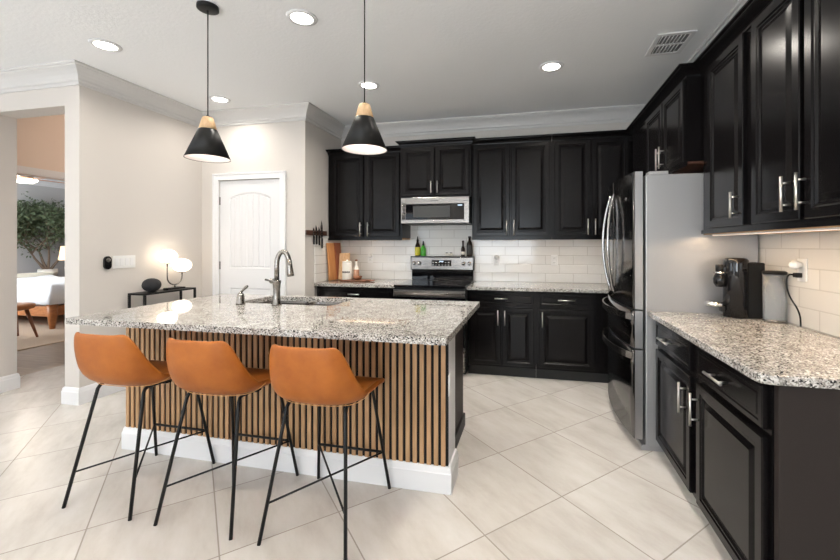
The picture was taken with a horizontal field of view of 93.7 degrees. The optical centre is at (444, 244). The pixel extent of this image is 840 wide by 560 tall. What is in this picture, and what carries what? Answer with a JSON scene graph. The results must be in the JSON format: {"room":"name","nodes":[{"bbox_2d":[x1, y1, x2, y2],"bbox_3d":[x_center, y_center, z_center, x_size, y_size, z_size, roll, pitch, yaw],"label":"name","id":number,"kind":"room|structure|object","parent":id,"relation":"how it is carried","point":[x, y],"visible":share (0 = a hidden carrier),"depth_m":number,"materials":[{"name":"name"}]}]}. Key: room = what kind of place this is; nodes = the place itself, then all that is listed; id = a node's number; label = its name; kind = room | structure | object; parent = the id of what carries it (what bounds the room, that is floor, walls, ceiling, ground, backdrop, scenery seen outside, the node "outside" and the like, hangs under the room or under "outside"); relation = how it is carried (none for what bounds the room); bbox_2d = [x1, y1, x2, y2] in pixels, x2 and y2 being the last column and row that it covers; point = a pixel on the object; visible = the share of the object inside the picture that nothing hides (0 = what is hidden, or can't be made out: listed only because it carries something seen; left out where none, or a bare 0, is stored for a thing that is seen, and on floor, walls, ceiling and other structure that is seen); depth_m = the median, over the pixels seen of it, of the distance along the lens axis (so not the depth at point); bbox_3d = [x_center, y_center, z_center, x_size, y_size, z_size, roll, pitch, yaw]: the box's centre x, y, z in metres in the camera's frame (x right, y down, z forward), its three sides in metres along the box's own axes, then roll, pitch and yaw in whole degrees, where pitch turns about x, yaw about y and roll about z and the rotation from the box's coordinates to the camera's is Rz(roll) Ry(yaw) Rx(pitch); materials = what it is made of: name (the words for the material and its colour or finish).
{"room":"kitchen","nodes":[
{"label":"kitchen","id":0,"kind":"room"},
{"bbox_2d":[0,87,64,376],"bbox_3d":[-4.730,-0.075,3.749,3.140,2.830,0.170,0,0,13],"label":"wall","id":1,"kind":"structure","parent":0,"point":[14,106],"depth_m":3.59,"materials":[{"name":"grey paint"}]},
{"bbox_2d":[17,114,64,180],"bbox_3d":[-3.757,-0.075,6.837,0.100,2.830,6.280,0,0,13],"label":"wall","id":2,"kind":"structure","parent":0,"point":[40,140],"depth_m":4.20,"materials":[{"name":"beige paint"}]},
{"bbox_2d":[17,165,64,179],"bbox_3d":[-4.157,0.268,4.739,0.020,2.145,1.950,0,0,13],"label":"trim","id":3,"kind":"structure","parent":2,"relation":"attached to","point":[20,169],"depth_m":4.16,"materials":[{"name":"white"}]},
{"bbox_2d":[17,183,64,276],"bbox_3d":[-6.648,-0.075,7.428,5.800,2.830,6.380,0,0,13],"label":"wall","id":4,"kind":"structure","parent":0,"point":[24,265],"depth_m":8.90,"materials":[{"name":"grey paint"}]},
{"bbox_2d":[0,373,19,392],"bbox_3d":[-5.132,1.269,3.839,2.316,0.142,0.202,0,0,13],"label":"baseboard opening","id":5,"kind":"structure","parent":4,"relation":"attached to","point":[9,382],"depth_m":3.61,"materials":[{"name":"white wood"}]},
{"bbox_2d":[17,179,64,188],"bbox_3d":[-9.326,-1.415,8.022,0.114,0.150,6.180,0,0,13],"label":"trim","id":6,"kind":"structure","parent":4,"relation":"attached to","point":[47,183],"depth_m":9.05,"materials":[{"name":"white"}]},
{"bbox_2d":[0,59,645,139],"bbox_3d":[-1.990,-1.415,4.119,8.575,0.150,1.552,0,0,-10],"label":"trim","id":7,"kind":"structure","parent":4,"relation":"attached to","point":[74,72],"depth_m":4.27,"materials":[{"name":"grey paint"}]},
{"bbox_2d":[65,85,201,387],"bbox_3d":[-2.438,-0.075,6.457,0.160,2.830,6.450,0,0,13],"label":"wall","id":8,"kind":"structure","parent":0,"point":[131,189],"depth_m":3.61,"materials":[{"name":"grey paint"}]},
{"bbox_2d":[61,382,125,405],"bbox_3d":[-2.942,1.269,3.899,0.212,0.142,1.296,0,0,19],"label":"baseboard","id":9,"kind":"structure","parent":8,"relation":"attached to","point":[69,395],"depth_m":3.32,"materials":[{"name":"white wood"}]},
{"bbox_2d":[103,256,111,269],"bbox_3d":[-3.000,0.160,3.498,0.025,0.118,0.062,0,0,13],"label":"thermostat","id":10,"kind":"object","parent":8,"relation":"attached to","point":[107,261],"visible":1,"depth_m":3.49,"materials":[{"name":"black plastic"}]},
{"bbox_2d":[112,255,134,268],"bbox_3d":[-2.977,0.157,3.642,0.009,0.116,0.201,0,0,13],"label":"light switch","id":11,"kind":"object","parent":8,"relation":"attached to","point":[128,261],"visible":1,"depth_m":3.64,"materials":[{"name":"white plastic"}]},
{"bbox_2d":[202,120,340,302],"bbox_3d":[-2.055,-0.075,4.769,1.320,2.830,0.820,0,0,13],"label":"wall","id":12,"kind":"structure","parent":0,"point":[297,148],"depth_m":4.34,"materials":[{"name":"grey paint"}]},
{"bbox_2d":[219,179,278,300],"bbox_3d":[-2.179,0.304,4.364,0.780,2.056,0.107,0,0,13],"label":"door","id":13,"kind":"structure","parent":12,"relation":"in","point":[249,209],"depth_m":4.39,"materials":[{"name":"white paint"}]},
{"bbox_2d":[212,171,285,300],"bbox_3d":[-2.176,0.268,4.362,0.930,2.145,0.028,0,0,13],"label":"trim","id":14,"kind":"structure","parent":12,"relation":"attached to","point":[281,175],"depth_m":4.36,"materials":[{"name":"white wood"}]},
{"bbox_2d":[305,230,326,235],"bbox_3d":[-1.443,-0.135,4.433,0.020,0.052,0.430,0,0,13],"label":"knife strip","id":15,"kind":"object","parent":12,"relation":"attached to","point":[307,232],"visible":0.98,"depth_m":4.33,"materials":[{"name":"brown wood"}]},
{"bbox_2d":[321,221,322,247],"bbox_3d":[-1.406,-0.120,4.518,0.013,0.320,0.031,0,0,13],"label":"kitchen knife","id":16,"kind":"object","parent":15,"relation":"attached to","point":[321,221],"visible":1,"depth_m":4.51,"materials":[{"name":"black metal"}]},
{"bbox_2d":[314,235,341,282],"bbox_3d":[-1.387,0.158,4.710,0.010,0.536,0.625,0,0,13],"label":"backsplash","id":17,"kind":"structure","parent":12,"relation":"attached to","point":[320,254],"depth_m":4.54,"materials":[{"name":"tile"}]},
{"bbox_2d":[0,341,731,559],"bbox_3d":[-4.208,1.390,3.239,12.380,0.100,13.500,0,0,13],"label":"floor","id":18,"kind":"structure","parent":0,"point":[548,469],"depth_m":2.08,"materials":[{"name":"tile"}]},
{"bbox_2d":[17,315,64,350],"bbox_3d":[-6.686,1.334,7.324,3.570,0.012,5.000,0,0,13],"label":"rug","id":19,"kind":"object","parent":18,"relation":"on","point":[26,339],"visible":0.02,"depth_m":5.95,"materials":[{"name":"beige carpet"}]},
{"bbox_2d":[17,302,38,336],"bbox_3d":[-6.073,1.079,5.497,0.500,0.494,0.500,0,0,13],"label":"bench","id":20,"kind":"object","parent":19,"relation":"on","point":[21,306],"visible":0.56,"depth_m":5.58,"materials":[{"name":"brown wood"}]},
{"bbox_2d":[17,272,64,328],"bbox_3d":[-7.149,0.938,6.765,2.310,0.780,2.190,0,0,13],"label":"bed","id":21,"kind":"object","parent":19,"relation":"on","point":[46,290],"visible":0.48,"depth_m":6.22,"materials":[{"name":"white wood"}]},
{"bbox_2d":[17,275,64,304],"bbox_3d":[-7.045,0.773,7.075,2.242,0.344,1.540,0,0,13],"label":"duvet","id":22,"kind":"object","parent":21,"relation":"on","point":[37,289],"depth_m":6.24,"materials":[{"name":"white fabric"}]},
{"bbox_3d":[-8.194,1.038,8.539,0.440,0.580,0.440,0,0,13],"label":"nightstand","id":23,"kind":"object","parent":19,"relation":"on","visible":0},
{"bbox_2d":[58,246,64,267],"bbox_3d":[-8.194,0.387,8.539,0.300,0.720,0.300,0,0,13],"label":"bedside lamp","id":24,"kind":"object","parent":23,"relation":"on","point":[62,248],"visible":0.2,"depth_m":8.41,"materials":[{"name":"white fabric"}]},
{"bbox_2d":[62,332,214,520],"bbox_3d":[-1.681,0.892,2.200,0.459,0.899,0.539,0,0,13],"label":"bar stool","id":25,"kind":"object","parent":18,"relation":"on","point":[113,360],"visible":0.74,"depth_m":1.98,"materials":[{"name":"orange leather"}]},
{"bbox_2d":[128,287,195,307],"bbox_3d":[-2.793,0.895,3.913,0.196,0.890,0.570,0,0,13],"label":"console table","id":26,"kind":"object","parent":18,"relation":"on","point":[160,291],"visible":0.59,"depth_m":3.77,"materials":[{"name":"black metal"}]},
{"bbox_2d":[141,278,161,291],"bbox_3d":[-2.810,0.385,3.769,0.156,0.130,0.156,0,0,13],"label":"smart speaker","id":27,"kind":"object","parent":26,"relation":"on","point":[151,284],"visible":1,"depth_m":3.72},
{"bbox_2d":[157,249,191,289],"bbox_3d":[-2.767,0.248,4.031,0.176,0.404,0.346,0,0,13],"label":"table lamp","id":28,"kind":"object","parent":26,"relation":"on","point":[167,256],"visible":0.98,"depth_m":4.00,"materials":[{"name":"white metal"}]},
{"bbox_2d":[153,338,298,540],"bbox_3d":[-1.123,0.892,2.076,0.459,0.899,0.539,0,0,13],"label":"bar stool","id":29,"kind":"object","parent":18,"relation":"on","point":[214,368],"visible":0.85,"depth_m":1.85,"materials":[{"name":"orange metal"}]},
{"bbox_2d":[121,303,464,494],"bbox_3d":[-0.950,0.900,2.763,2.212,0.880,0.864,0,0,13],"label":"kitchen island","id":30,"kind":"object","parent":18,"relation":"on","point":[419,401],"visible":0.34,"depth_m":2.27,"materials":[{"name":"brown wood"}]},
{"bbox_2d":[66,294,479,345],"bbox_3d":[-0.971,0.443,2.618,2.270,0.034,1.190,0,0,13],"label":"island countertop","id":31,"kind":"structure","parent":30,"relation":"on","point":[408,321],"depth_m":2.27,"materials":[{"name":"stone"}]},
{"bbox_2d":[236,285,247,304],"bbox_3d":[-1.445,0.356,2.810,0.094,0.140,0.064,0,0,13],"label":"lever","id":32,"kind":"object","parent":31,"relation":"on","point":[240,296],"visible":1,"depth_m":2.80,"materials":[{"name":"silver metal"}]},
{"bbox_2d":[265,250,293,305],"bbox_3d":[-1.168,0.229,2.770,0.210,0.394,0.068,0,0,-4],"label":"faucet","id":33,"kind":"object","parent":31,"relation":"on","point":[276,282],"visible":1,"depth_m":2.75,"materials":[{"name":"silver metal"}]},
{"bbox_2d":[260,300,339,304],"bbox_3d":[-1.114,0.551,3.008,0.772,0.178,0.392,0,0,13],"label":"sink","id":34,"kind":"object","parent":31,"relation":"in","point":[265,302],"visible":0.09,"depth_m":3.18,"materials":[{"name":"silver metal"}]},
{"bbox_2d":[448,372,451,396],"bbox_3d":[0.031,0.762,2.155,0.006,0.115,0.070,0,0,13],"label":"outlet","id":35,"kind":"object","parent":30,"relation":"attached to","point":[449,373],"depth_m":2.14,"materials":[{"name":"white plastic"}]},
{"bbox_2d":[257,344,390,559],"bbox_3d":[-0.570,0.892,1.954,0.459,0.899,0.539,0,0,13],"label":"bar stool","id":36,"kind":"object","parent":18,"relation":"on","point":[319,377],"visible":1,"depth_m":1.73,"materials":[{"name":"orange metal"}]},
{"bbox_2d":[317,286,393,302],"bbox_3d":[-0.926,0.901,4.595,0.940,0.878,0.646,0,0,13],"label":"base cabinet","id":37,"kind":"object","parent":18,"relation":"on","point":[322,291],"visible":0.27,"depth_m":4.32,"materials":[{"name":"black paint"}]},
{"bbox_2d":[315,279,407,287],"bbox_3d":[-0.925,0.443,4.597,0.938,0.034,0.644,0,0,13],"label":"countertop","id":38,"kind":"structure","parent":37,"relation":"on","point":[378,283],"depth_m":4.34,"materials":[{"name":"stone"}]},
{"bbox_2d":[326,243,335,280],"bbox_3d":[-1.354,0.201,4.701,0.050,0.445,0.160,0,0,13],"label":"cutting board","id":39,"kind":"object","parent":38,"relation":"on","point":[330,246],"visible":1,"depth_m":4.68,"materials":[{"name":"brown wood"}]},
{"bbox_2d":[334,243,340,279],"bbox_3d":[-1.318,0.198,4.863,0.051,0.450,0.155,0,0,13],"label":"cutting board","id":40,"kind":"object","parent":38,"relation":"on","point":[337,246],"visible":0.72,"depth_m":4.83,"materials":[{"name":"brown wood"}]},
{"bbox_2d":[338,253,349,279],"bbox_3d":[-1.224,0.262,4.796,0.136,0.324,0.049,0,0,13],"label":"board","id":41,"kind":"object","parent":38,"relation":"on","point":[343,256],"visible":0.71,"depth_m":4.79,"materials":[{"name":"brown wood"}]},
{"bbox_2d":[339,279,374,281],"bbox_3d":[-1.007,0.416,4.598,0.400,0.018,0.170,0,0,13],"label":"serving tray","id":42,"kind":"object","parent":38,"relation":"on","point":[361,280],"visible":0.89,"depth_m":4.54,"materials":[{"name":"brown wood"}]},
{"bbox_2d":[342,260,351,279],"bbox_3d":[-1.151,0.291,4.644,0.116,0.232,0.117,0,0,13],"label":"canister","id":43,"kind":"object","parent":42,"relation":"on","point":[346,265],"visible":0.99,"depth_m":4.60,"materials":[{"name":"white ceramic"}]},
{"bbox_2d":[353,259,358,278],"bbox_3d":[-1.045,0.289,4.657,0.066,0.235,0.066,0,0,13],"label":"syrup bottle","id":44,"kind":"object","parent":42,"relation":"on","point":[356,268],"visible":0.73,"depth_m":4.64,"materials":[{"name":"pink glass"}]},
{"bbox_2d":[353,276,361,279],"bbox_3d":[-1.010,0.385,4.562,0.112,0.045,0.112,0,0,13],"label":"wooden bowl","id":45,"kind":"object","parent":42,"relation":"on","point":[354,277],"visible":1,"depth_m":4.52,"materials":[{"name":"brown wood"}]},
{"bbox_2d":[393,256,474,373],"bbox_3d":[-0.099,0.727,4.354,0.768,1.186,0.742,0,0,13],"label":"range","id":46,"kind":"object","parent":18,"relation":"on","point":[428,272],"visible":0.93,"depth_m":4.51,"materials":[{"name":"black metal"}]},
{"bbox_2d":[415,236,419,255],"bbox_3d":[-0.324,0.015,4.745,0.066,0.237,0.066,0,0,13],"label":"oil bottle","id":47,"kind":"object","parent":46,"relation":"on","point":[417,246],"visible":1,"depth_m":4.72,"materials":[{"name":"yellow glass"}]},
{"bbox_2d":[421,241,425,255],"bbox_3d":[-0.256,0.042,4.730,0.064,0.182,0.064,0,0,13],"label":"bottle","id":48,"kind":"object","parent":46,"relation":"on","point":[423,249],"visible":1,"depth_m":4.71,"materials":[{"name":"green glass"}]},
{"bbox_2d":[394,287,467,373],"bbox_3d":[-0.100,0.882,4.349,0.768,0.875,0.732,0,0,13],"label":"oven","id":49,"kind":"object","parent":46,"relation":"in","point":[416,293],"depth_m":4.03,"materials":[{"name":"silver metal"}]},
{"bbox_2d":[394,280,473,288],"bbox_3d":[-0.099,0.432,4.350,0.768,0.024,0.590,0,0,13],"label":"cooktop","id":50,"kind":"object","parent":46,"relation":"in","point":[410,284],"depth_m":4.17,"materials":[{"name":"black glass"}]},
{"bbox_2d":[432,260,450,265],"bbox_3d":[-0.036,0.215,4.634,0.240,0.070,0.004,0,0,13],"label":"control panel","id":51,"kind":"object","parent":46,"relation":"on","point":[434,262],"depth_m":4.63,"materials":[{"name":"black plastic"}]},
{"bbox_2d":[461,241,464,255],"bbox_3d":[0.218,0.041,4.625,0.050,0.185,0.050,0,0,13],"label":"sauce bottle","id":52,"kind":"object","parent":46,"relation":"on","point":[462,247],"visible":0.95,"depth_m":4.61,"materials":[{"name":"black glass"}]},
{"bbox_2d":[467,236,472,255],"bbox_3d":[0.294,0.015,4.608,0.070,0.235,0.070,0,0,13],"label":"liquor bottle","id":53,"kind":"object","parent":46,"relation":"on","point":[469,243],"visible":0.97,"depth_m":4.58,"materials":[{"name":"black glass"}]},
{"bbox_2d":[467,290,535,377],"bbox_3d":[0.632,0.901,4.249,0.692,0.878,0.646,0,0,13],"label":"base cabinet","id":54,"kind":"object","parent":18,"relation":"on","point":[501,333],"visible":0.97,"depth_m":3.98,"materials":[{"name":"black paint"}]},
{"bbox_2d":[536,292,607,382],"bbox_3d":[1.618,0.901,4.030,1.324,0.878,0.646,0,0,13],"label":"base cabinet","id":55,"kind":"object","parent":18,"relation":"on","point":[570,345],"visible":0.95,"depth_m":3.83,"materials":[{"name":"black paint"}]},
{"bbox_2d":[467,281,607,292],"bbox_3d":[1.280,0.443,4.107,2.018,0.034,0.644,0,0,13],"label":"countertop","id":56,"kind":"structure","parent":55,"relation":"on","point":[477,285],"depth_m":4.01,"materials":[{"name":"stone"}]},
{"bbox_2d":[656,321,696,497],"bbox_3d":[1.557,0.901,2.169,0.636,0.878,0.614,0,0,13],"label":"base cabinet","id":57,"kind":"object","parent":18,"relation":"on","point":[676,377],"visible":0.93,"depth_m":2.15,"materials":[{"name":"black paint"}]},
{"bbox_2d":[601,171,757,451],"bbox_3d":[1.626,0.431,2.937,0.818,1.818,0.900,0,0,13],"label":"refrigerator","id":58,"kind":"object","parent":18,"relation":"on","point":[659,258],"visible":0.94,"depth_m":2.54,"materials":[{"name":"grey metal"}]},
{"bbox_2d":[689,346,839,559],"bbox_3d":[1.421,0.900,1.556,0.636,0.880,0.638,0,0,13],"label":"base cabinet","id":59,"kind":"object","parent":18,"relation":"on","point":[734,419],"depth_m":1.35,"materials":[{"name":"black paint"}]},
{"bbox_2d":[648,311,839,389],"bbox_3d":[1.485,0.443,1.843,0.636,0.034,1.269,0,0,13],"label":"countertop","id":60,"kind":"structure","parent":59,"relation":"on","point":[786,354],"depth_m":1.66,"materials":[{"name":"stone"}]},
{"bbox_2d":[705,258,764,318],"bbox_3d":[1.707,0.251,2.325,0.292,0.350,0.128,0,0,13],"label":"coffee machine","id":61,"kind":"object","parent":60,"relation":"on","point":[740,279],"visible":0.99,"depth_m":2.27,"materials":[{"name":"black plastic"}]},
{"bbox_2d":[705,301,724,306],"bbox_3d":[1.613,0.351,2.346,0.100,0.025,0.100,0,0,13],"label":"tray","id":62,"kind":"object","parent":61,"relation":"on","point":[708,303],"depth_m":2.31,"materials":[{"name":"silver metal"}]},
{"bbox_2d":[762,270,787,323],"bbox_3d":[1.827,0.284,2.176,0.110,0.282,0.110,0,0,13],"label":"canister","id":63,"kind":"object","parent":60,"relation":"on","point":[774,292],"visible":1,"depth_m":2.14,"materials":[{"name":"white plastic"}]},
{"bbox_2d":[786,273,801,326],"bbox_3d":[1.811,0.282,2.035,0.066,0.274,0.039,0,0,13],"label":"power cord","id":64,"kind":"object","parent":60,"relation":"on","point":[796,275],"visible":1,"depth_m":2.03,"materials":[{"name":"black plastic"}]},
{"bbox_3d":[-8.941,1.040,8.541,0.400,0.600,3.600,0,0,13],"label":"dresser","id":65,"kind":"object","parent":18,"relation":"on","visible":0},
{"bbox_2d":[17,191,64,275],"bbox_3d":[-8.560,-0.205,8.677,1.258,1.890,2.408,0,0,13],"label":"tree","id":66,"kind":"object","parent":65,"relation":"on","point":[53,219],"visible":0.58,"depth_m":8.58,"materials":[{"name":"green plant"}]},
{"bbox_2d":[0,0,738,181],"bbox_3d":[-4.170,-1.540,3.179,12.480,0.100,13.600,0,0,13],"label":"ceiling","id":67,"kind":"structure","parent":0,"point":[428,59],"depth_m":3.01,"materials":[{"name":"white paint"}]},
{"bbox_2d":[17,174,63,183],"bbox_3d":[-7.354,-1.288,6.936,1.287,0.405,1.273,0,0,13],"label":"ceiling fan","id":68,"kind":"object","parent":67,"relation":"hanging from","point":[20,178],"visible":0.49,"depth_m":6.86,"materials":[{"name":"silver metal"}]},
{"bbox_2d":[88,38,122,51],"bbox_3d":[-2.526,-1.485,2.927,0.196,0.010,0.196,0,0,13],"label":"recessed light","id":69,"kind":"object","parent":67,"relation":"in","point":[106,45],"visible":1,"depth_m":2.92,"materials":[{"name":"white plastic"}]},
{"bbox_2d":[183,0,230,162],"bbox_3d":[-1.478,-1.014,2.454,0.256,0.951,0.256,0,0,13],"label":"pendant lamp","id":70,"kind":"object","parent":67,"relation":"hanging from","point":[206,145],"visible":1,"depth_m":2.42,"materials":[{"name":"black metal"}]},
{"bbox_2d":[209,95,230,102],"bbox_3d":[-2.295,-1.485,4.013,0.196,0.010,0.196,0,0,13],"label":"recessed light","id":71,"kind":"object","parent":67,"relation":"in","point":[220,99],"visible":0.98,"depth_m":4.01,"materials":[{"name":"white plastic"}]},
{"bbox_2d":[286,9,317,26],"bbox_3d":[-0.934,-1.485,2.574,0.196,0.010,0.196,0,0,13],"label":"recessed light","id":72,"kind":"object","parent":67,"relation":"in","point":[300,17],"visible":1,"depth_m":2.56,"materials":[{"name":"white plastic"}]},
{"bbox_2d":[341,0,386,154],"bbox_3d":[-0.453,-1.014,2.226,0.256,0.951,0.256,0,0,13],"label":"pendant lamp","id":73,"kind":"object","parent":67,"relation":"hanging from","point":[363,137],"visible":1,"depth_m":2.18,"materials":[{"name":"black metal"}]},
{"bbox_2d":[358,81,379,89],"bbox_3d":[-0.704,-1.485,3.659,0.196,0.010,0.196,0,0,13],"label":"recessed light","id":74,"kind":"object","parent":67,"relation":"in","point":[370,85],"visible":0.92,"depth_m":3.65,"materials":[{"name":"white plastic"}]},
{"bbox_2d":[539,61,563,71],"bbox_3d":[0.891,-1.485,3.275,0.196,0.010,0.196,0,0,13],"label":"recessed light","id":75,"kind":"object","parent":67,"relation":"in","point":[550,66],"visible":1,"depth_m":3.27,"materials":[{"name":"white plastic"}]},
{"bbox_2d":[645,30,696,56],"bbox_3d":[1.665,-1.486,2.908,0.250,0.008,0.330,0,0,13],"label":"ceiling vent","id":76,"kind":"object","parent":67,"relation":"in","point":[674,42],"visible":1,"depth_m":2.89,"materials":[{"name":"white metal"}]},
{"bbox_2d":[341,122,630,283],"bbox_3d":[0.573,-0.025,4.657,3.860,2.930,0.100,0,0,13],"label":"wall","id":77,"kind":"structure","parent":0,"point":[388,141],"depth_m":4.55,"materials":[{"name":"grey paint"}]},
{"bbox_2d":[326,145,410,239],"bbox_3d":[-0.909,-0.589,4.719,0.924,1.067,0.396,0,0,13],"label":"upper cabinet","id":78,"kind":"object","parent":77,"relation":"attached to","point":[364,190],"visible":0.96,"depth_m":4.58,"materials":[{"name":"black paint"}]},
{"bbox_2d":[395,136,475,197],"bbox_3d":[-0.066,-0.844,4.506,0.898,0.632,0.446,0,0,13],"label":"upper cabinet","id":79,"kind":"object","parent":77,"relation":"attached to","point":[442,167],"visible":0.96,"depth_m":4.32,"materials":[{"name":"black paint"}]},
{"bbox_2d":[401,196,471,225],"bbox_3d":[-0.068,-0.380,4.492,0.768,0.289,0.475,0,0,13],"label":"microwave","id":80,"kind":"object","parent":79,"relation":"attached to","point":[426,211],"visible":0.98,"depth_m":4.31,"materials":[{"name":"silver metal"}]},
{"bbox_2d":[342,225,607,283],"bbox_3d":[0.514,0.073,4.613,3.756,0.706,0.010,0,0,13],"label":"backsplash","id":81,"kind":"structure","parent":77,"relation":"attached to","point":[579,261],"depth_m":4.60,"materials":[{"name":"tile"}]},
{"bbox_2d":[494,255,499,264],"bbox_3d":[0.608,0.175,4.583,0.072,0.118,0.008,0,0,13],"label":"outlet","id":82,"kind":"object","parent":77,"relation":"attached to","point":[496,261],"visible":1,"depth_m":4.58,"materials":[{"name":"white plastic"}]},
{"bbox_2d":[472,134,551,239],"bbox_3d":[0.744,-0.603,4.352,0.845,1.095,0.396,0,0,13],"label":"upper cabinet","id":83,"kind":"object","parent":77,"relation":"attached to","point":[512,175],"visible":1,"depth_m":4.20,"materials":[{"name":"black paint"}]},
{"bbox_2d":[551,255,557,265],"bbox_3d":[1.242,0.175,4.442,0.072,0.118,0.008,0,0,13],"label":"outlet","id":84,"kind":"object","parent":77,"relation":"attached to","point":[554,258],"visible":1,"depth_m":4.44,"materials":[{"name":"white plastic"}]},
{"bbox_2d":[552,129,632,239],"bbox_3d":[1.725,-0.603,4.134,1.161,1.095,0.396,0,0,13],"label":"upper cabinet","id":85,"kind":"object","parent":77,"relation":"attached to","point":[585,165],"visible":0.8,"depth_m":4.04,"materials":[{"name":"black paint"}]},
{"bbox_3d":[1.398,-0.025,-0.300,0.100,2.930,9.220,0,0,13],"label":"wall","id":86,"kind":"structure","parent":0,"visible":0},
{"bbox_2d":[625,62,703,176],"bbox_3d":[1.855,-0.823,3.117,0.466,0.625,1.450,0,0,13],"label":"upper cabinet","id":87,"kind":"object","parent":86,"relation":"attached to","point":[667,133],"visible":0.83,"depth_m":2.70,"materials":[{"name":"black paint"}]},
{"bbox_2d":[686,0,747,62],"bbox_3d":[1.275,-1.415,-0.281,0.148,0.150,9.005,0,0,13],"label":"trim","id":88,"kind":"structure","parent":86,"relation":"attached to","point":[740,3],"depth_m":2.68,"materials":[{"name":"grey paint"}]},
{"bbox_2d":[693,14,824,234],"bbox_3d":[1.688,-0.601,2.183,0.386,1.074,0.585,0,0,13],"label":"upper cabinet","id":89,"kind":"object","parent":86,"relation":"attached to","point":[725,63],"visible":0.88,"depth_m":2.12,"materials":[{"name":"black paint"}]},
{"bbox_2d":[736,0,839,231],"bbox_3d":[1.535,-0.601,1.494,0.386,1.074,0.823,0,0,13],"label":"upper cabinet","id":90,"kind":"object","parent":86,"relation":"attached to","point":[795,44],"visible":1,"depth_m":1.58,"materials":[{"name":"black paint"}]},
{"bbox_2d":[712,227,839,235],"bbox_3d":[1.511,-0.059,1.790,0.025,0.009,1.250,0,0,13],"label":"light strip","id":91,"kind":"object","parent":90,"relation":"attached to","point":[833,228],"visible":0.94,"depth_m":1.73,"materials":[{"name":"white plastic"}]},
{"bbox_2d":[758,231,839,337],"bbox_3d":[1.983,0.158,2.587,0.010,0.536,3.310,0,0,13],"label":"backsplash","id":92,"kind":"structure","parent":86,"relation":"attached to","point":[817,300],"depth_m":1.98,"materials":[{"name":"tile"}]},
{"bbox_2d":[797,258,807,281],"bbox_3d":[1.850,0.130,2.032,0.008,0.118,0.072,0,0,13],"label":"outlet","id":93,"kind":"object","parent":86,"relation":"attached to","point":[804,270],"visible":0.93,"depth_m":2.02,"materials":[{"name":"white plastic"}]},
{"bbox_2d":[788,260,802,269],"bbox_3d":[1.820,0.104,2.039,0.053,0.050,0.050,0,0,13],"label":"plug","id":94,"kind":"object","parent":93,"relation":"attached to","point":[793,264],"visible":1,"depth_m":2.02,"materials":[{"name":"white plastic"}]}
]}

